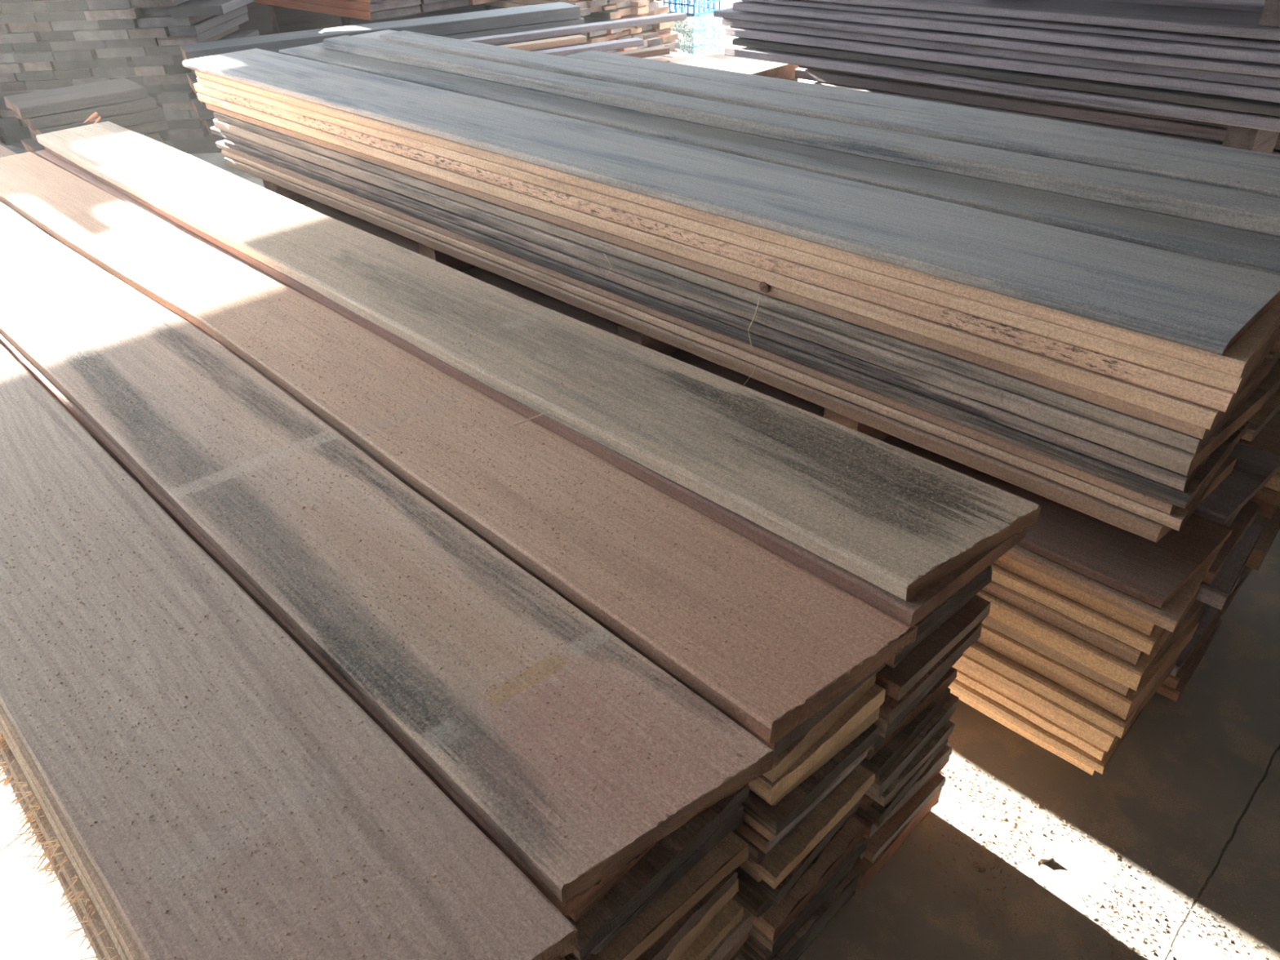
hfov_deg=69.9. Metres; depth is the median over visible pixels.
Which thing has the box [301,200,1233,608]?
wooden board
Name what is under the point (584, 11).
sawn timber
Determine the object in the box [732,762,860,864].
wooden board
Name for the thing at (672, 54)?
wooden offcut
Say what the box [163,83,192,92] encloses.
block
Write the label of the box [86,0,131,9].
block
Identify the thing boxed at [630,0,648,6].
sawn timber
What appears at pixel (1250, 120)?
wooden board
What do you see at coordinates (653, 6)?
sawn timber
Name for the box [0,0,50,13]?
block
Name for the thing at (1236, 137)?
bearer
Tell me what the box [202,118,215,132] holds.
wooden beam
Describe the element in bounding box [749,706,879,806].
wooden board
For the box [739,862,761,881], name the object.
wooden board
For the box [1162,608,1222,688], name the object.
wooden board
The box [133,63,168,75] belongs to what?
block
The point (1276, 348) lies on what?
wooden board
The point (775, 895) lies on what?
wooden board
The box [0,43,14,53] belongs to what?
block
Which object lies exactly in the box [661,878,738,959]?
wooden board
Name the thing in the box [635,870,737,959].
wooden board
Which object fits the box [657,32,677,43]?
sawn timber
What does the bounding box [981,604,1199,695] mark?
wooden board
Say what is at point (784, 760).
wooden board
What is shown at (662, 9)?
sawn timber
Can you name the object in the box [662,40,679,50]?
sawn timber
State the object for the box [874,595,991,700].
wooden board
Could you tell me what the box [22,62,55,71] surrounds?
block
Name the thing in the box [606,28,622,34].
sawn timber
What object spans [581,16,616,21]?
sawn timber
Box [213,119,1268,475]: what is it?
wooden board
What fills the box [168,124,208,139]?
block
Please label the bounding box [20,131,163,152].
wooden board
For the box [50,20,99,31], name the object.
block
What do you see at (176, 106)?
block
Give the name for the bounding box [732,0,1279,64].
wooden board
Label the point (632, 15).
sawn timber
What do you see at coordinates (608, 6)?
sawn timber
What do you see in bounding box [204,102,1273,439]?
wooden board
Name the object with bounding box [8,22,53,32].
block
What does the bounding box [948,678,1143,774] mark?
wooden board
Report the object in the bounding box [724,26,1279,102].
wooden board
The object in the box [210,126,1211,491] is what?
wooden board
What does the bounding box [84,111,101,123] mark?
bundle
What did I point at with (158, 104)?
block
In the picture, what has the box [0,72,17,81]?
block
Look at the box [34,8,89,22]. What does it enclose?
block
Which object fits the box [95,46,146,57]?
block
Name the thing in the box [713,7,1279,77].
wooden board
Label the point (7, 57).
block
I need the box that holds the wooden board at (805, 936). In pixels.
[734,866,860,959]
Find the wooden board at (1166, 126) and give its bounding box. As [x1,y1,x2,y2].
[795,67,1279,150]
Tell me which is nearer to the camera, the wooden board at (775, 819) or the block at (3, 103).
the wooden board at (775, 819)
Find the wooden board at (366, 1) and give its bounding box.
[353,0,387,2]
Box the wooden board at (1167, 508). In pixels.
[215,140,1177,514]
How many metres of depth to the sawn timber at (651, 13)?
7.48 m
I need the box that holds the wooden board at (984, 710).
[948,687,1095,775]
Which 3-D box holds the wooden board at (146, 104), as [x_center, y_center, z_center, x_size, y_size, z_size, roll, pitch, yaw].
[-2.955,-1.988,4.896,0.632,0.055,0.406,-27,42,-31]
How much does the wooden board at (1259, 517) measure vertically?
0.044 m
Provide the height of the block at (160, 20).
0.053 m
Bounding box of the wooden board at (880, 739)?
[870,668,950,751]
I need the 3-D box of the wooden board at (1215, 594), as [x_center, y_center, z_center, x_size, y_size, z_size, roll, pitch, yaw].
[0.052,-0.450,2.777,0.288,0.040,3.258,-31,44,-34]
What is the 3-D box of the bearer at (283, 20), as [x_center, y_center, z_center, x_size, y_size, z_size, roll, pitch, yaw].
[-2.585,-3.964,8.142,1.321,0.601,0.123,-31,44,-34]
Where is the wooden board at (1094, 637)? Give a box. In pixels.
[982,580,1144,665]
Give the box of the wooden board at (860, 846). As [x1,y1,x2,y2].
[749,835,868,952]
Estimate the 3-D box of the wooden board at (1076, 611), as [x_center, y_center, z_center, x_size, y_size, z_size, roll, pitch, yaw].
[-0.186,-0.397,2.587,0.297,0.032,3.248,-31,44,-34]
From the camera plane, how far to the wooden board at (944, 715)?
1.52 m
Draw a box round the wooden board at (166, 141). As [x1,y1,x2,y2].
[158,132,173,147]
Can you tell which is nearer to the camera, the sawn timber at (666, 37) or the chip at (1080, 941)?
the chip at (1080, 941)
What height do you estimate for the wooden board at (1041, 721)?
0.030 m
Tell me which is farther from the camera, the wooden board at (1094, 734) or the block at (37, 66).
the block at (37, 66)
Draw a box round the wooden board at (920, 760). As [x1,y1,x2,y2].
[865,720,955,806]
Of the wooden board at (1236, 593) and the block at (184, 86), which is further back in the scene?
the block at (184, 86)
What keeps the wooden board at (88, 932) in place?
on the wooden board at (16, 799)
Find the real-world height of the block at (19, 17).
0.053 m
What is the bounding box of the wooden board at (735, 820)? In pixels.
[568,804,743,959]
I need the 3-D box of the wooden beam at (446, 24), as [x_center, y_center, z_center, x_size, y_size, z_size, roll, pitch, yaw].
[-1.585,-2.883,5.882,2.521,0.078,0.308,-19,38,-22]
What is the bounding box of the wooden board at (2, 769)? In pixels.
[0,768,67,901]
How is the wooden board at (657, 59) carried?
on the wooden board
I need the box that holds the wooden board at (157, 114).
[27,105,165,135]
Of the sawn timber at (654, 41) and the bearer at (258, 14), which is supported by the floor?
the bearer at (258, 14)
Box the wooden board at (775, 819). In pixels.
[741,723,879,835]
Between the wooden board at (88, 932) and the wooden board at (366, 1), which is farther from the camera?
the wooden board at (366, 1)
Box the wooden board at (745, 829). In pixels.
[735,751,867,853]
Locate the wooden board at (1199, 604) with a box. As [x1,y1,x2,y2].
[1192,599,1207,622]
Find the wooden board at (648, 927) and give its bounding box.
[561,831,748,959]
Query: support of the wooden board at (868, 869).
on the floor
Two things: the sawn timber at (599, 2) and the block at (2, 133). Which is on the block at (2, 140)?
the block at (2, 133)
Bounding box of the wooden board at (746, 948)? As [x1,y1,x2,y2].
[740,866,852,959]
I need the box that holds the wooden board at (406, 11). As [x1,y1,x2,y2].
[252,0,421,21]
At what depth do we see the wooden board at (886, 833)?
1.62 m
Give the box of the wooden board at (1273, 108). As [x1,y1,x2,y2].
[732,37,1279,116]
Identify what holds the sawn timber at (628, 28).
on the sawn timber at (624, 33)
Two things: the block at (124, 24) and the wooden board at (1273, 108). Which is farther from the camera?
the block at (124, 24)
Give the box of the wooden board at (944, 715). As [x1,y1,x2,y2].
[867,693,958,797]
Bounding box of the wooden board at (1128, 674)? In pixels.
[975,586,1199,691]
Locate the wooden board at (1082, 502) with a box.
[224,156,1236,542]
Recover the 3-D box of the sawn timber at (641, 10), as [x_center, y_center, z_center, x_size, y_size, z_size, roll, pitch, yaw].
[-0.481,-4.009,7.717,0.123,0.048,1.442,-31,44,-34]
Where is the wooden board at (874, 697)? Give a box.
[747,683,885,803]
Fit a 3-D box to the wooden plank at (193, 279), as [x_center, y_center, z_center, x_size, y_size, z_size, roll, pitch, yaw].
[-1.092,-0.476,2.368,0.289,0.035,3.916,-31,44,-34]
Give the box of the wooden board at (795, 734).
[0,144,885,757]
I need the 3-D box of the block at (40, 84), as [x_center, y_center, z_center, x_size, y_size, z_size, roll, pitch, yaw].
[-3.748,-2.769,6.187,0.295,0.052,0.951,-3,35,0]
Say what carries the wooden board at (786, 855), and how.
on the wooden board at (757, 878)
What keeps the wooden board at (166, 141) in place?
on the wooden board
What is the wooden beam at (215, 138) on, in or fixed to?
on the bearer
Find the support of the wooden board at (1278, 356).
on the wooden board
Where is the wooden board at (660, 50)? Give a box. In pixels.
[612,45,670,57]
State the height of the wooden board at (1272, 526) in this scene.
0.050 m
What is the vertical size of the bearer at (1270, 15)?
0.081 m
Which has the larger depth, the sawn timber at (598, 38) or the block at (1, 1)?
the sawn timber at (598, 38)
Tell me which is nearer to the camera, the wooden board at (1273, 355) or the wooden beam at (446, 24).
the wooden board at (1273, 355)
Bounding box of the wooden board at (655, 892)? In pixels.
[590,816,728,954]
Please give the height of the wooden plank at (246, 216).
0.033 m
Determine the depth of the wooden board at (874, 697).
1.26 m
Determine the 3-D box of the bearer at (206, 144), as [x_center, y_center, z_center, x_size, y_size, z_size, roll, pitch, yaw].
[-3.951,-2.218,6.130,2.301,0.121,0.124,-3,35,0]
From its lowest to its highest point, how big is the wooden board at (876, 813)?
0.034 m
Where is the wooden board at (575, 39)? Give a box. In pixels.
[498,34,586,50]
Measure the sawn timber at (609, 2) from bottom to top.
0.026 m
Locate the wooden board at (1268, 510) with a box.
[1248,497,1278,519]
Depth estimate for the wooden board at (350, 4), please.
6.78 m
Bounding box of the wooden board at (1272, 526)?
[1244,506,1279,570]
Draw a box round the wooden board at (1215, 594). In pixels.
[1195,520,1265,609]
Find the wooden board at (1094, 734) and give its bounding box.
[952,653,1180,751]
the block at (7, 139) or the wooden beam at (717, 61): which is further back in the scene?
the block at (7, 139)
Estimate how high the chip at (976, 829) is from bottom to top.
0.002 m
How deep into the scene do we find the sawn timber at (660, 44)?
7.53 m
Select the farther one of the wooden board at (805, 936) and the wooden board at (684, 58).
the wooden board at (684, 58)
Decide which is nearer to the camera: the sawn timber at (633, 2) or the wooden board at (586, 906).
the wooden board at (586, 906)
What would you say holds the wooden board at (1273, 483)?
on the wooden board at (1265, 495)
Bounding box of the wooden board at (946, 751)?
[851,742,952,836]
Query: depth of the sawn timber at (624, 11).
7.25 m
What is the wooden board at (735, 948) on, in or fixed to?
on the wooden board at (735, 954)
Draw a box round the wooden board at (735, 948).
[722,931,749,959]
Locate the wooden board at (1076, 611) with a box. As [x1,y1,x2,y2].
[990,563,1166,655]
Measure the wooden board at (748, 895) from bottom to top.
0.032 m
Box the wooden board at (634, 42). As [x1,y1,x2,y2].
[533,37,644,56]
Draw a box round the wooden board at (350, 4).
[292,0,421,12]
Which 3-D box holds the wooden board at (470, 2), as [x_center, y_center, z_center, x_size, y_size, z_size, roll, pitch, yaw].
[-2.215,-4.413,8.192,0.434,0.058,3.002,-31,44,-34]
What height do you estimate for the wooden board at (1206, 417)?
0.030 m
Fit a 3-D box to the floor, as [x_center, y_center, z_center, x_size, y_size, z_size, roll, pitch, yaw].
[-0.360,-0.095,3.032,9.000,0.100,16.200,-31,44,-34]
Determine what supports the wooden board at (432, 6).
on the bearer at (283, 20)
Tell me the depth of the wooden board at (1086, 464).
1.73 m
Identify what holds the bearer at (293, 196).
on the wooden board at (1253, 468)
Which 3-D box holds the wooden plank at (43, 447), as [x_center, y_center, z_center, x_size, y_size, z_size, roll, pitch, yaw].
[-1.581,-0.223,2.033,0.333,0.035,3.978,-31,44,-34]
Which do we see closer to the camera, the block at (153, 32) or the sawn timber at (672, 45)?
the block at (153, 32)
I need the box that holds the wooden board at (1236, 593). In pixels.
[1219,592,1236,619]
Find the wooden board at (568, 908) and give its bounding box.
[0,332,633,915]
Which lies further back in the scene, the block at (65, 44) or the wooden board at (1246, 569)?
the block at (65, 44)
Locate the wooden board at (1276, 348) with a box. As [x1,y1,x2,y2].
[1270,335,1279,353]
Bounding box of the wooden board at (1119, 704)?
[976,620,1199,719]
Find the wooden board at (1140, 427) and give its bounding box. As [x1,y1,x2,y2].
[213,111,1261,454]
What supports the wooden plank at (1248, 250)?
on the wooden board
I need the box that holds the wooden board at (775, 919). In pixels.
[732,816,866,941]
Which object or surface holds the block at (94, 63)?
on the block at (73, 73)
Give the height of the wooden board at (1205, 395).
0.030 m
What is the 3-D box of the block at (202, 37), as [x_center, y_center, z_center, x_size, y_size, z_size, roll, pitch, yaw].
[-2.881,-2.999,6.079,0.255,0.052,0.952,-3,35,0]
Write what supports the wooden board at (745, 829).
on the wooden board at (755, 854)
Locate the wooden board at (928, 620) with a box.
[915,565,991,635]
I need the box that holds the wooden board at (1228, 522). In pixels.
[1223,513,1235,525]
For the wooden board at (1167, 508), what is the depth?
1.86 m
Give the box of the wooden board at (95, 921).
[0,732,121,959]
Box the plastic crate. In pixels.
[662,0,720,15]
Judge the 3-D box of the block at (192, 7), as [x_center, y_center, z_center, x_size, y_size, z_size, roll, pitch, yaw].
[-2.705,-3.111,5.945,0.326,0.053,0.952,-3,35,0]
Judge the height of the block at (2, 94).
0.053 m
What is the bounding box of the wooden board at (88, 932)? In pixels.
[0,751,106,959]
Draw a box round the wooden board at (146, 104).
[15,95,157,129]
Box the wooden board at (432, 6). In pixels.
[419,0,468,12]
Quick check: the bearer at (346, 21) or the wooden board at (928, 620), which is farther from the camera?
the bearer at (346, 21)
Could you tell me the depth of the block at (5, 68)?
5.71 m
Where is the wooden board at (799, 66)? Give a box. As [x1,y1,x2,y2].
[798,65,1279,135]
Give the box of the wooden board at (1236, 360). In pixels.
[195,70,1279,377]
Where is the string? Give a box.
[742,299,759,386]
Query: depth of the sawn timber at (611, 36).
7.27 m
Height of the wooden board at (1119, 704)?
0.049 m
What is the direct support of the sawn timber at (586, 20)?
on the sawn timber at (598, 33)
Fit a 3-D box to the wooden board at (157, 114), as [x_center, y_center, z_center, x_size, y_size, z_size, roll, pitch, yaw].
[-2.924,-1.942,4.922,0.612,0.054,0.407,-27,42,-31]
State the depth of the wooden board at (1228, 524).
1.76 m
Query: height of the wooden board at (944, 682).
0.030 m
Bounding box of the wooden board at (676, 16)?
[460,12,686,44]
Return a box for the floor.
[0,151,1279,959]
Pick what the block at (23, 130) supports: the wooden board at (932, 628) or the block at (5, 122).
the block at (5, 122)
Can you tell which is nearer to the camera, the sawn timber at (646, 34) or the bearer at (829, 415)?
the bearer at (829, 415)
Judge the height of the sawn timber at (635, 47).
0.048 m
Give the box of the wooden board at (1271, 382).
[1257,357,1279,405]
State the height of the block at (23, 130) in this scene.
0.053 m
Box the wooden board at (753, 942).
[745,860,855,959]
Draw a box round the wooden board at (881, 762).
[860,687,950,780]
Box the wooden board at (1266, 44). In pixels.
[739,0,1279,50]
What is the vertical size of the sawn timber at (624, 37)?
0.048 m
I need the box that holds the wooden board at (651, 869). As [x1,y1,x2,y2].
[0,342,749,959]
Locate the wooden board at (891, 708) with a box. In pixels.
[879,623,982,724]
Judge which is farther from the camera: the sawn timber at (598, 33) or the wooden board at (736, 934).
the sawn timber at (598, 33)
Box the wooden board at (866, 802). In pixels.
[858,793,875,811]
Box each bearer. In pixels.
[4,133,222,153]
[238,2,274,35]
[262,179,314,204]
[266,4,342,34]
[340,3,491,26]
[418,243,475,271]
[617,324,680,355]
[823,407,889,440]
[1222,124,1279,153]
[1258,0,1279,26]
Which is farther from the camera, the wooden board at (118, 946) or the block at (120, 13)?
the block at (120, 13)
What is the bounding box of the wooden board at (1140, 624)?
[992,555,1156,635]
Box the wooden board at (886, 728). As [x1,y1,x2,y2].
[873,653,963,737]
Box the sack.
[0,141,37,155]
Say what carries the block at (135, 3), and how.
on the block at (192, 7)
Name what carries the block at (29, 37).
on the block at (41, 46)
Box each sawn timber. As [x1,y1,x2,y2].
[484,0,590,16]
[485,5,583,18]
[502,0,586,8]
[551,0,580,2]
[580,0,607,7]
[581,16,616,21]
[582,9,621,19]
[584,18,603,23]
[586,5,602,13]
[586,30,606,36]
[586,35,608,43]
[600,33,617,39]
[601,4,616,10]
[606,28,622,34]
[607,0,620,4]
[610,0,630,8]
[611,6,631,16]
[613,16,631,19]
[613,35,631,39]
[616,30,629,36]
[618,46,637,51]
[622,13,648,17]
[622,26,634,31]
[624,5,648,14]
[627,27,641,34]
[628,33,643,39]
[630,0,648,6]
[634,25,647,28]
[637,31,657,39]
[637,40,647,48]
[641,10,653,16]
[641,24,652,31]
[642,44,663,48]
[643,36,662,46]
[644,1,658,11]
[644,27,671,35]
[649,21,674,29]
[653,5,669,15]
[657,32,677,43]
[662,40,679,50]
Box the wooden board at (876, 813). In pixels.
[856,739,947,826]
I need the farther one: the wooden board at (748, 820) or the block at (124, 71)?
the block at (124, 71)
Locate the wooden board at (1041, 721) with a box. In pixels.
[951,666,1107,760]
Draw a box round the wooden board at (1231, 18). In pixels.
[802,0,1279,40]
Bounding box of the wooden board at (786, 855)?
[742,764,875,888]
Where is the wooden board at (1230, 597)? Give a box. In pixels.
[1221,568,1252,615]
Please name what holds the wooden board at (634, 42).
on the wooden board at (660, 50)
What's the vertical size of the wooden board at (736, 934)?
0.040 m
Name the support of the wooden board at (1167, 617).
on the wooden board at (1140, 624)
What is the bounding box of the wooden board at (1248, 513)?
[1202,501,1260,584]
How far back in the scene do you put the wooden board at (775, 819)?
1.27 m
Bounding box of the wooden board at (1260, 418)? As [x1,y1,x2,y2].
[1241,388,1279,441]
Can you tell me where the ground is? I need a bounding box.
[653,0,815,84]
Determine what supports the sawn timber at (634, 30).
on the sawn timber at (635, 35)
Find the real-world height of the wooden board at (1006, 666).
0.035 m
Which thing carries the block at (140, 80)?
on the block
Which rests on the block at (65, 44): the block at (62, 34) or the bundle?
the block at (62, 34)
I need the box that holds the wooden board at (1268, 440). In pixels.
[1237,409,1279,456]
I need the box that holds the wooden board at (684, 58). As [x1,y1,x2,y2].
[665,51,717,62]
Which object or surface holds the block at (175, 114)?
on the block at (196, 122)
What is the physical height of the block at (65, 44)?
0.052 m
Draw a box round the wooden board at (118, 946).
[0,721,128,959]
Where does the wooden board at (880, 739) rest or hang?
on the wooden board at (944, 682)
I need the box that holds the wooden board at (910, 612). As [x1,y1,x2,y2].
[43,145,1027,626]
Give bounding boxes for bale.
[665,12,721,31]
[670,26,721,47]
[675,41,720,54]
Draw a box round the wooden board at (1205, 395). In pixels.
[193,83,1279,412]
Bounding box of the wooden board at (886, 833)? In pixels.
[861,773,945,862]
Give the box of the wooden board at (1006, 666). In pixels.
[963,640,1143,737]
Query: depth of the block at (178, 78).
5.80 m
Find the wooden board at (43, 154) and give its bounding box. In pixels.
[35,149,351,320]
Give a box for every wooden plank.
[0,151,917,743]
[0,201,773,903]
[0,343,579,959]
[35,120,1040,601]
[182,48,1279,355]
[278,42,1279,275]
[323,35,1279,237]
[352,29,399,40]
[379,31,1279,197]
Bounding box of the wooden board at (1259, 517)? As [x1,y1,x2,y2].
[1255,514,1265,522]
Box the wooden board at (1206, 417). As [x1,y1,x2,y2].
[196,93,1222,430]
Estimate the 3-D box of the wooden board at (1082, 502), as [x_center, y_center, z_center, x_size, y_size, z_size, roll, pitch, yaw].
[-0.263,-0.610,2.508,0.292,0.031,3.370,-31,44,-34]
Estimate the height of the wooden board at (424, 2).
0.058 m
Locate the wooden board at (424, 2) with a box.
[420,0,447,4]
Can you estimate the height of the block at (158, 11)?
0.053 m
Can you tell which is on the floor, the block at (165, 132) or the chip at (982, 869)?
the chip at (982, 869)
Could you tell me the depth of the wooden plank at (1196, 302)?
1.73 m
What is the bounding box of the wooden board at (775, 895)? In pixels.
[735,797,862,906]
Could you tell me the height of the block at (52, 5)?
0.053 m
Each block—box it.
[0,0,39,3]
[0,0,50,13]
[0,11,37,23]
[0,23,11,33]
[0,31,41,44]
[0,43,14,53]
[0,52,17,62]
[0,62,25,73]
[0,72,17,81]
[0,80,27,91]
[0,89,44,102]
[0,101,4,110]
[0,109,15,117]
[0,116,23,128]
[0,128,4,136]
[0,136,4,143]
[2,101,12,110]
[2,125,31,135]
[2,134,31,143]
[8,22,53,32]
[12,40,54,52]
[12,50,57,62]
[14,69,56,81]
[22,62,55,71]
[24,79,74,89]
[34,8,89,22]
[39,30,77,40]
[45,0,88,11]
[49,39,107,51]
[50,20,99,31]
[53,48,97,61]
[53,57,100,69]
[53,67,93,79]
[71,76,110,85]
[73,28,129,40]
[84,7,143,20]
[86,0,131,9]
[91,64,137,77]
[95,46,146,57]
[97,17,139,30]
[97,57,133,68]
[105,37,159,48]
[109,75,145,84]
[127,26,169,38]
[129,0,190,8]
[131,54,173,65]
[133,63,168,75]
[136,15,213,27]
[140,6,170,16]
[141,84,164,93]
[142,73,189,84]
[144,25,239,56]
[147,93,159,101]
[155,101,163,108]
[156,12,248,45]
[156,90,195,103]
[157,128,170,136]
[161,102,193,111]
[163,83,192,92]
[164,110,191,119]
[165,63,191,74]
[166,118,204,128]
[168,0,256,17]
[168,4,248,35]
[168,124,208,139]
[172,29,259,65]
[190,109,198,119]
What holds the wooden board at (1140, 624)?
on the wooden board at (1076, 611)
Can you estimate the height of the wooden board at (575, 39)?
0.039 m
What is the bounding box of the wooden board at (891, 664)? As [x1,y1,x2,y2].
[885,651,910,668]
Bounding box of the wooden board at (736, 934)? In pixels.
[704,907,752,959]
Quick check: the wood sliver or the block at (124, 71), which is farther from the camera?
the block at (124, 71)
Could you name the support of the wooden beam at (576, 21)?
on the wooden beam at (192, 79)
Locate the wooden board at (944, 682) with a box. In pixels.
[865,666,956,759]
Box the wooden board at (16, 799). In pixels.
[0,768,89,959]
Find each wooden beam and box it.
[179,1,580,60]
[186,33,582,93]
[191,17,584,78]
[191,98,214,120]
[195,43,584,106]
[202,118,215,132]
[208,132,225,144]
[677,52,798,79]
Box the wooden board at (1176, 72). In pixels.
[721,17,1279,88]
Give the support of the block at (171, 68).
on the block at (178, 78)
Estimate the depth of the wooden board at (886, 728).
1.43 m
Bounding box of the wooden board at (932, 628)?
[888,568,992,664]
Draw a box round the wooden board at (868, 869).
[852,786,942,890]
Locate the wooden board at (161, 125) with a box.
[28,119,168,149]
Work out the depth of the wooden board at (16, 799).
1.23 m
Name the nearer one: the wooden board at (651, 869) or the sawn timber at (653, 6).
the wooden board at (651, 869)
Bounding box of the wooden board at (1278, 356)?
[1271,353,1279,368]
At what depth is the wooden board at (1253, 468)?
1.74 m
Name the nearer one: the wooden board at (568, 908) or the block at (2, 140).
the wooden board at (568, 908)
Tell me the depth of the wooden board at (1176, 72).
3.42 m
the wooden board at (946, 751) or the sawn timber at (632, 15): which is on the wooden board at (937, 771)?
the wooden board at (946, 751)
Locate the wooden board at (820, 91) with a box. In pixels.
[564,49,1279,168]
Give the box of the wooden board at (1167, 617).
[1003,542,1224,632]
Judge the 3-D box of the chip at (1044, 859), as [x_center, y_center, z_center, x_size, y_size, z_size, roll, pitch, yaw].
[0.758,0.706,1.709,0.028,0.009,0.010,-5,35,-4]
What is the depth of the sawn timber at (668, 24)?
7.57 m
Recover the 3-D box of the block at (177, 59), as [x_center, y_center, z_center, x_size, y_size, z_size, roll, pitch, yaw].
[-2.814,-2.900,6.125,0.240,0.052,0.951,-3,35,0]
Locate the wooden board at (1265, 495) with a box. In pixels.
[1252,486,1279,507]
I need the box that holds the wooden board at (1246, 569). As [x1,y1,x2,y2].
[1230,565,1249,594]
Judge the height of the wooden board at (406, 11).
0.057 m
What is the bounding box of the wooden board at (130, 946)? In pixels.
[0,702,146,959]
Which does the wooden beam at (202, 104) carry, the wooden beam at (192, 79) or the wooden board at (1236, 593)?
the wooden beam at (192, 79)
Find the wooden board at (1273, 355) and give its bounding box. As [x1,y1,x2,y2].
[1266,351,1279,360]
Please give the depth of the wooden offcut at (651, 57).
6.67 m
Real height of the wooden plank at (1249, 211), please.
0.036 m
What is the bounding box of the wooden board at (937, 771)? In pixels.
[863,755,950,838]
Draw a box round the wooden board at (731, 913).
[678,897,742,959]
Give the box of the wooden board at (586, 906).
[568,843,656,921]
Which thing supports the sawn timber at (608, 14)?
on the sawn timber at (584, 17)
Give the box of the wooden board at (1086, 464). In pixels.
[223,138,1249,509]
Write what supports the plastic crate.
on the bale at (707, 20)
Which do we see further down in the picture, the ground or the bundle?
the bundle
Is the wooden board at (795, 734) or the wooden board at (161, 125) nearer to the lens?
the wooden board at (795, 734)
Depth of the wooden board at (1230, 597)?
2.08 m
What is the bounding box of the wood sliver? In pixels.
[514,403,558,425]
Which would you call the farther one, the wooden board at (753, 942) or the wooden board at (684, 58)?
the wooden board at (684, 58)
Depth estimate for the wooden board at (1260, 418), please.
1.60 m
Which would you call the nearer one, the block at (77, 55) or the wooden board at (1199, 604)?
the wooden board at (1199, 604)
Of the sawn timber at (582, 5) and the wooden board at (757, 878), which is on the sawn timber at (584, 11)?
the sawn timber at (582, 5)
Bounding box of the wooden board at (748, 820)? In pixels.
[743,744,872,840]
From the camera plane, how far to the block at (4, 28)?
5.61 m
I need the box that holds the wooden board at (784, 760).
[762,673,875,782]
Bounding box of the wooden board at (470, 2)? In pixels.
[468,0,502,4]
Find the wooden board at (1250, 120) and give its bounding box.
[724,44,1279,132]
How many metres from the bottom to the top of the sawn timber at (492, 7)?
0.042 m
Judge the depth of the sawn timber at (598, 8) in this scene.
7.07 m
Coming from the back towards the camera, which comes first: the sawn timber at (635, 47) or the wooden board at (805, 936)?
the sawn timber at (635, 47)
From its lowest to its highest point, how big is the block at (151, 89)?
0.053 m
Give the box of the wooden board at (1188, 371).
[196,77,1279,393]
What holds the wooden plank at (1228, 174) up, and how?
on the wooden plank at (374, 35)
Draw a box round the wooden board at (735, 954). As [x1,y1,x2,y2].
[729,948,739,959]
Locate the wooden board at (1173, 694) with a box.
[1155,619,1222,702]
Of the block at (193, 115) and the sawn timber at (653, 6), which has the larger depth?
the sawn timber at (653, 6)
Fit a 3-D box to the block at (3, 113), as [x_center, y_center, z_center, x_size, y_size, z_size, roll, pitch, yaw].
[-4.037,-2.650,6.321,0.235,0.052,0.952,-3,35,0]
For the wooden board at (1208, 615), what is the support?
on the wooden board at (1171, 681)
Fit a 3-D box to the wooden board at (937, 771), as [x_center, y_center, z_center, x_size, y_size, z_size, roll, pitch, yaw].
[-0.919,-0.192,2.829,0.254,0.028,3.991,-31,44,-34]
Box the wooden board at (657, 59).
[651,57,669,62]
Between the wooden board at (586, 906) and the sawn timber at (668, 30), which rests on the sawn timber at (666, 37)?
the sawn timber at (668, 30)
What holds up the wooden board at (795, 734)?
on the wooden board at (784, 760)
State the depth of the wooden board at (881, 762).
1.50 m
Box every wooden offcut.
[644,55,671,59]
[658,51,689,57]
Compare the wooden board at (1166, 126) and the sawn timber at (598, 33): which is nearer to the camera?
the wooden board at (1166, 126)
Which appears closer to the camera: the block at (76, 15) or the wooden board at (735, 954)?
the wooden board at (735, 954)
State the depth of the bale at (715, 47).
8.01 m
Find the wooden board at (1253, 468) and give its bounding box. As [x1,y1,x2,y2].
[1192,443,1279,524]
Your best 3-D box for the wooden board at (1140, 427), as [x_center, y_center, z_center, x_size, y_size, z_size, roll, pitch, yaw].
[-0.269,-0.745,2.414,0.286,0.025,3.354,-31,44,-34]
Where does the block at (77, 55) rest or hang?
on the block at (94, 63)
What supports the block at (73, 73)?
on the block at (79, 81)
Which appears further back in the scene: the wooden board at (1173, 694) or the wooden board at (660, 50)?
the wooden board at (660, 50)
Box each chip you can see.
[973,826,981,835]
[977,867,986,872]
[1039,855,1053,862]
[1075,939,1084,943]
[1148,912,1155,920]
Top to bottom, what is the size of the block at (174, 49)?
0.052 m
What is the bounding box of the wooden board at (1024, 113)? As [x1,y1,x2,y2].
[813,81,1279,155]
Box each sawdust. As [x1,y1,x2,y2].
[898,730,1279,959]
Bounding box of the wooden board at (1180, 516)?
[221,149,1232,531]
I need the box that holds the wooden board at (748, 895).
[733,808,857,917]
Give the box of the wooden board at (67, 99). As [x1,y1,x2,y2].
[4,77,149,119]
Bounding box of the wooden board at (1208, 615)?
[1169,604,1220,676]
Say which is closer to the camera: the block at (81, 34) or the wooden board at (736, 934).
the wooden board at (736, 934)
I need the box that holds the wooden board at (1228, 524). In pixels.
[1226,509,1240,527]
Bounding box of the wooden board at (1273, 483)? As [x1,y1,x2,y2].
[1263,472,1279,492]

